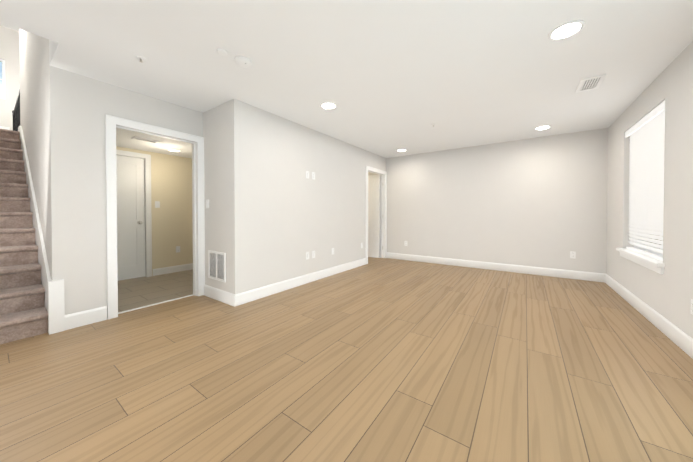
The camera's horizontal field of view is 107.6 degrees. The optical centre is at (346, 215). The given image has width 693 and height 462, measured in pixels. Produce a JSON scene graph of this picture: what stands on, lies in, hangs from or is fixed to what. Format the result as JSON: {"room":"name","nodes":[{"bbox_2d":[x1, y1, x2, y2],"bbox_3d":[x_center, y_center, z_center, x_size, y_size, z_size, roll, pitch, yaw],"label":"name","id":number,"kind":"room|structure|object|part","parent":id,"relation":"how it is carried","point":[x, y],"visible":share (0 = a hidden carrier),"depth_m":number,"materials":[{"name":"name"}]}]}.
{"room":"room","nodes":[
{"label":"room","id":0,"kind":"room"},
{"bbox_2d":[0,22,18,31],"bbox_3d":[-5.182,-4.623,4.163,7.540,0.150,2.600,0,1,35],"label":"ceiling","id":1,"kind":"structure","parent":0,"point":[9,26],"depth_m":6.12,"materials":[{"name":"paint"}]},
{"bbox_2d":[0,25,19,129],"bbox_3d":[-8.215,-2.274,6.327,0.120,4.600,2.600,0,1,35],"label":"wall","id":2,"kind":"structure","parent":0,"point":[9,46],"depth_m":6.20,"materials":[{"name":"beige paint"}]},
{"bbox_2d":[0,59,5,98],"bbox_3d":[-8.579,-3.298,5.825,0.070,0.958,0.898,0,1,35],"label":"window","id":3,"kind":"structure","parent":2,"relation":"in","point":[3,79],"depth_m":6.15,"materials":[{"name":"white plastic"}]},
{"bbox_2d":[19,29,71,314],"bbox_3d":[-3.778,-1.736,3.134,4.020,5.600,0.120,0,1,35],"label":"wall","id":4,"kind":"structure","parent":0,"point":[44,107],"depth_m":2.41,"materials":[{"name":"beige paint"}]},
{"bbox_2d":[69,71,202,312],"bbox_3d":[-1.924,-0.170,3.510,0.120,2.460,2.600,0,1,35],"label":"wall","id":5,"kind":"structure","parent":0,"point":[92,102],"depth_m":2.54,"materials":[{"name":"beige paint"}]},
{"bbox_2d":[65,306,106,329],"bbox_3d":[-2.561,1.002,2.502,0.015,0.140,0.295,0,1,35],"label":"baseboard","id":6,"kind":"structure","parent":5,"relation":"attached to","point":[82,318],"depth_m":2.49,"materials":[{"name":"white wood"}]},
{"bbox_2d":[105,114,204,319],"bbox_3d":[-2.249,0.010,3.050,0.168,2.110,0.970,0,1,35],"label":"door frame","id":7,"kind":"structure","parent":5,"relation":"attached to","point":[112,123],"depth_m":2.86,"materials":[{"name":"white wood"}]},
{"bbox_2d":[116,128,191,158],"bbox_3d":[-2.700,-1.397,4.043,1.780,0.580,2.600,0,1,35],"label":"ceiling","id":8,"kind":"structure","parent":0,"point":[125,140],"depth_m":3.93,"materials":[{"name":"paint"}]},
{"bbox_2d":[131,136,160,143],"bbox_3d":[-2.893,-1.096,3.668,0.150,0.012,0.300,0,1,35],"label":"ceiling vent","id":9,"kind":"object","parent":8,"relation":"in","point":[145,140],"visible":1,"depth_m":3.67,"materials":[{"name":"white"}]},
{"bbox_2d":[168,149,180,151],"bbox_3d":[-2.916,-1.105,4.296,0.186,0.009,0.186,0,1,35],"label":"recessed light","id":10,"kind":"object","parent":8,"relation":"in","point":[173,150],"visible":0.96,"depth_m":4.28,"materials":[{"name":"white plastic"}]},
{"bbox_2d":[116,146,192,275],"bbox_3d":[-3.379,-0.032,4.537,0.120,2.160,2.600,0,1,35],"label":"wall","id":11,"kind":"structure","parent":0,"point":[171,192],"depth_m":4.65,"materials":[{"name":"paint"}]},
{"bbox_2d":[116,155,144,280],"bbox_3d":[-3.720,0.035,4.050,0.167,2.020,0.802,0,1,35],"label":"closet door","id":12,"kind":"structure","parent":11,"relation":"in","point":[130,223],"depth_m":4.21,"materials":[{"name":"white wood"}]},
{"bbox_2d":[116,149,151,276],"bbox_3d":[-3.712,0.001,4.044,0.144,2.105,0.960,0,1,35],"label":"trim","id":13,"kind":"structure","parent":11,"relation":"attached to","point":[148,214],"depth_m":4.36,"materials":[{"name":"white wood"}]},
{"bbox_2d":[155,201,159,207],"bbox_3d":[-3.336,-0.202,4.481,0.012,0.116,0.072,0,1,35],"label":"light switch","id":14,"kind":"object","parent":11,"relation":"attached to","point":[157,204],"visible":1,"depth_m":4.48,"materials":[{"name":"white plastic"}]},
{"bbox_2d":[153,263,192,275],"bbox_3d":[-3.356,0.989,4.465,0.015,0.120,2.470,0,1,35],"label":"baseboard","id":15,"kind":"structure","parent":11,"relation":"attached to","point":[170,269],"depth_m":4.67,"materials":[{"name":"white wood"}]},
{"bbox_2d":[118,269,192,311],"bbox_3d":[-2.684,1.103,4.061,1.820,0.100,2.600,0,1,35],"label":"floor","id":16,"kind":"structure","parent":0,"point":[138,292],"depth_m":3.65,"materials":[{"name":"beige tile"}]},
{"bbox_2d":[203,99,243,293],"bbox_3d":[-1.633,-0.167,3.281,0.860,2.460,0.120,0,1,35],"label":"wall","id":17,"kind":"structure","parent":0,"point":[223,134],"depth_m":3.09,"materials":[{"name":"beige paint"}]},
{"bbox_2d":[208,250,225,282],"bbox_3d":[-1.647,0.633,3.219,0.400,0.360,0.012,0,1,35],"label":"air vent","id":18,"kind":"object","parent":17,"relation":"in","point":[216,265],"visible":1,"depth_m":3.21,"materials":[{"name":"white metal"}]},
{"bbox_2d":[204,285,232,305],"bbox_3d":[-1.631,0.993,3.211,0.720,0.140,0.015,0,1,35],"label":"baseboard","id":19,"kind":"structure","parent":17,"relation":"attached to","point":[217,294],"depth_m":3.18,"materials":[{"name":"white wood"}]},
{"bbox_2d":[243,102,385,291],"bbox_3d":[-0.190,-0.184,4.686,0.120,2.460,3.840,0,1,35],"label":"wall","id":20,"kind":"structure","parent":0,"point":[293,214],"depth_m":3.80,"materials":[{"name":"beige paint"}]},
{"bbox_2d":[233,258,365,306],"bbox_3d":[-0.455,0.982,4.208,0.015,0.140,3.000,0,1,35],"label":"baseboard","id":21,"kind":"structure","parent":20,"relation":"attached to","point":[254,294],"depth_m":3.67,"materials":[{"name":"white wood"}]},
{"bbox_2d":[368,175,379,257],"bbox_3d":[0.445,0.008,6.350,0.800,2.020,0.167,0,1,35],"label":"door","id":22,"kind":"structure","parent":20,"relation":"in","point":[374,216],"depth_m":6.22,"materials":[{"name":"white wood"}]},
{"bbox_2d":[365,166,386,263],"bbox_3d":[0.646,-0.023,5.854,0.144,2.110,0.970,0,1,35],"label":"door frame","id":23,"kind":"structure","parent":20,"relation":"attached to","point":[383,207],"depth_m":6.16,"materials":[{"name":"white wood"}]},
{"bbox_2d":[0,257,692,461],"bbox_3d":[-0.070,1.115,3.075,6.190,0.100,6.600,0,1,35],"label":"floor","id":24,"kind":"structure","parent":0,"point":[384,360],"depth_m":1.69,"materials":[{"name":"brown wood"}]},
{"bbox_2d":[0,0,692,157],"bbox_3d":[-0.070,-1.525,3.044,6.190,0.300,6.600,0,1,35],"label":"ceiling","id":25,"kind":"structure","parent":0,"point":[389,78],"depth_m":2.19,"materials":[{"name":"paint"}]},
{"bbox_2d":[136,55,145,62],"bbox_3d":[-1.777,-1.347,2.194,0.072,0.035,0.072,0,1,35],"label":"sprinkler","id":26,"kind":"object","parent":25,"relation":"attached to","point":[141,58],"visible":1,"depth_m":2.19,"materials":[{"name":"white plastic"}]},
{"bbox_2d":[217,49,227,55],"bbox_3d":[-1.030,-1.358,2.108,0.084,0.012,0.084,0,1,35],"label":"detector","id":27,"kind":"object","parent":25,"relation":"attached to","point":[222,52],"visible":0.96,"depth_m":2.10,"materials":[{"name":"white plastic"}]},
{"bbox_2d":[235,56,250,67],"bbox_3d":[-0.908,-1.346,2.230,0.136,0.038,0.136,0,1,35],"label":"smoke detector","id":28,"kind":"object","parent":25,"relation":"attached to","point":[243,61],"visible":1,"depth_m":2.20,"materials":[{"name":"white plastic"}]},
{"bbox_2d":[320,102,336,109],"bbox_3d":[-0.223,-1.372,3.166,0.206,0.009,0.206,0,1,35],"label":"recessed light","id":29,"kind":"object","parent":25,"relation":"in","point":[328,105],"visible":1,"depth_m":3.15,"materials":[{"name":"white"}]},
{"bbox_2d":[535,125,550,129],"bbox_3d":[3.080,-1.381,3.983,0.206,0.009,0.206,0,1,35],"label":"recessed light","id":30,"kind":"object","parent":25,"relation":"in","point":[543,127],"visible":1,"depth_m":3.96,"materials":[{"name":"white"}]},
{"bbox_2d":[548,20,584,40],"bbox_3d":[1.610,-1.356,1.862,0.206,0.009,0.206,0,1,35],"label":"recessed light","id":31,"kind":"object","parent":25,"relation":"in","point":[566,30],"visible":1,"depth_m":1.85,"materials":[{"name":"white"}]},
{"bbox_2d":[576,74,605,92],"bbox_3d":[2.512,-1.363,2.622,0.180,0.012,0.320,0,1,35],"label":"ceiling vent","id":32,"kind":"object","parent":25,"relation":"in","point":[590,83],"visible":0.98,"depth_m":2.60,"materials":[{"name":"white metal"}]},
{"bbox_2d":[368,128,607,273],"bbox_3d":[1.706,-0.197,5.772,5.970,2.460,0.120,0,1,35],"label":"wall","id":33,"kind":"structure","parent":0,"point":[538,202],"depth_m":4.76,"materials":[{"name":"beige paint"}]},
{"bbox_2d":[386,252,604,281],"bbox_3d":[2.534,0.971,5.120,3.850,0.140,0.015,0,1,35],"label":"baseboard","id":34,"kind":"structure","parent":33,"relation":"attached to","point":[571,274],"depth_m":4.76,"materials":[{"name":"white wood"}]},
{"bbox_2d":[570,251,575,258],"bbox_3d":[3.783,0.651,4.241,0.072,0.116,0.008,0,1,35],"label":"electrical outlet","id":35,"kind":"object","parent":33,"relation":"attached to","point":[572,254],"visible":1,"depth_m":4.24,"materials":[{"name":"white plastic"}]},
{"bbox_2d":[606,41,692,337],"bbox_3d":[2.370,-0.144,1.341,0.220,2.460,6.600,0,1,35],"label":"wall","id":36,"kind":"structure","parent":0,"point":[668,295],"depth_m":2.29,"materials":[{"name":"beige paint"}]},
{"bbox_2d":[616,248,664,274],"bbox_3d":[3.326,0.486,2.853,0.149,0.104,1.300,0,1,35],"label":"window sill","id":37,"kind":"structure","parent":36,"relation":"attached to","point":[653,264],"depth_m":2.69,"materials":[{"name":"white wood"}]},
{"bbox_2d":[625,101,664,260],"bbox_3d":[3.383,-0.332,2.803,0.170,1.538,1.198,0,1,35],"label":"window blind","id":38,"kind":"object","parent":36,"relation":"in","point":[646,133],"depth_m":2.81,"materials":[{"name":"white plastic"}]},
{"bbox_3d":[3.420,-0.332,2.777,0.080,1.538,1.198,0,1,35],"label":"frame","id":39,"kind":"part","parent":38,"relation":"part of","materials":[{"name":"white plastic"}]},
{"bbox_2d":[605,274,692,358],"bbox_3d":[3.123,1.001,2.602,0.045,0.140,3.395,0,1,35],"label":"baseboard","id":40,"kind":"structure","parent":36,"relation":"attached to","point":[680,338],"depth_m":2.44,"materials":[{"name":"white wood"}]},
{"bbox_2d":[691,299,692,314],"bbox_3d":[2.640,0.699,1.932,0.008,0.116,0.072,0,1,35],"label":"electrical outlet","id":41,"kind":"object","parent":36,"relation":"attached to","point":[692,306],"visible":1,"depth_m":1.95,"materials":[{"name":"white plastic"}]},
{"bbox_3d":[-4.494,1.117,2.951,3.500,0.100,1.300,0,1,35],"label":"floor","id":42,"kind":"structure","parent":0,"visible":0},
{"bbox_2d":[0,129,47,343],"bbox_3d":[-4.419,-0.135,2.883,3.443,2.405,1.016,0,1,35],"label":"stairs","id":43,"kind":"structure","parent":42,"relation":"on","point":[23,312],"depth_m":2.66,"materials":[{"name":"beige carpet"}]},
{"bbox_3d":[-4.143,-1.722,1.948,11.590,5.600,0.120,0,1,35],"label":"wall","id":44,"kind":"structure","parent":0,"visible":0},
{"bbox_2d":[12,89,19,130],"bbox_3d":[-6.289,-1.805,4.866,2.040,0.887,0.080,0,1,35],"label":"stair handrail","id":45,"kind":"object","parent":44,"relation":"attached to","point":[16,116],"visible":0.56,"depth_m":4.43,"materials":[{"name":"black metal"}]},
{"bbox_2d":[18,126,64,334],"bbox_3d":[-4.404,-0.206,2.914,3.532,2.545,1.130,0,1,35],"label":"skirt board","id":46,"kind":"object","parent":44,"relation":"attached to","point":[54,300],"visible":0.83,"depth_m":2.42,"materials":[{"name":"white wood"}]}
]}

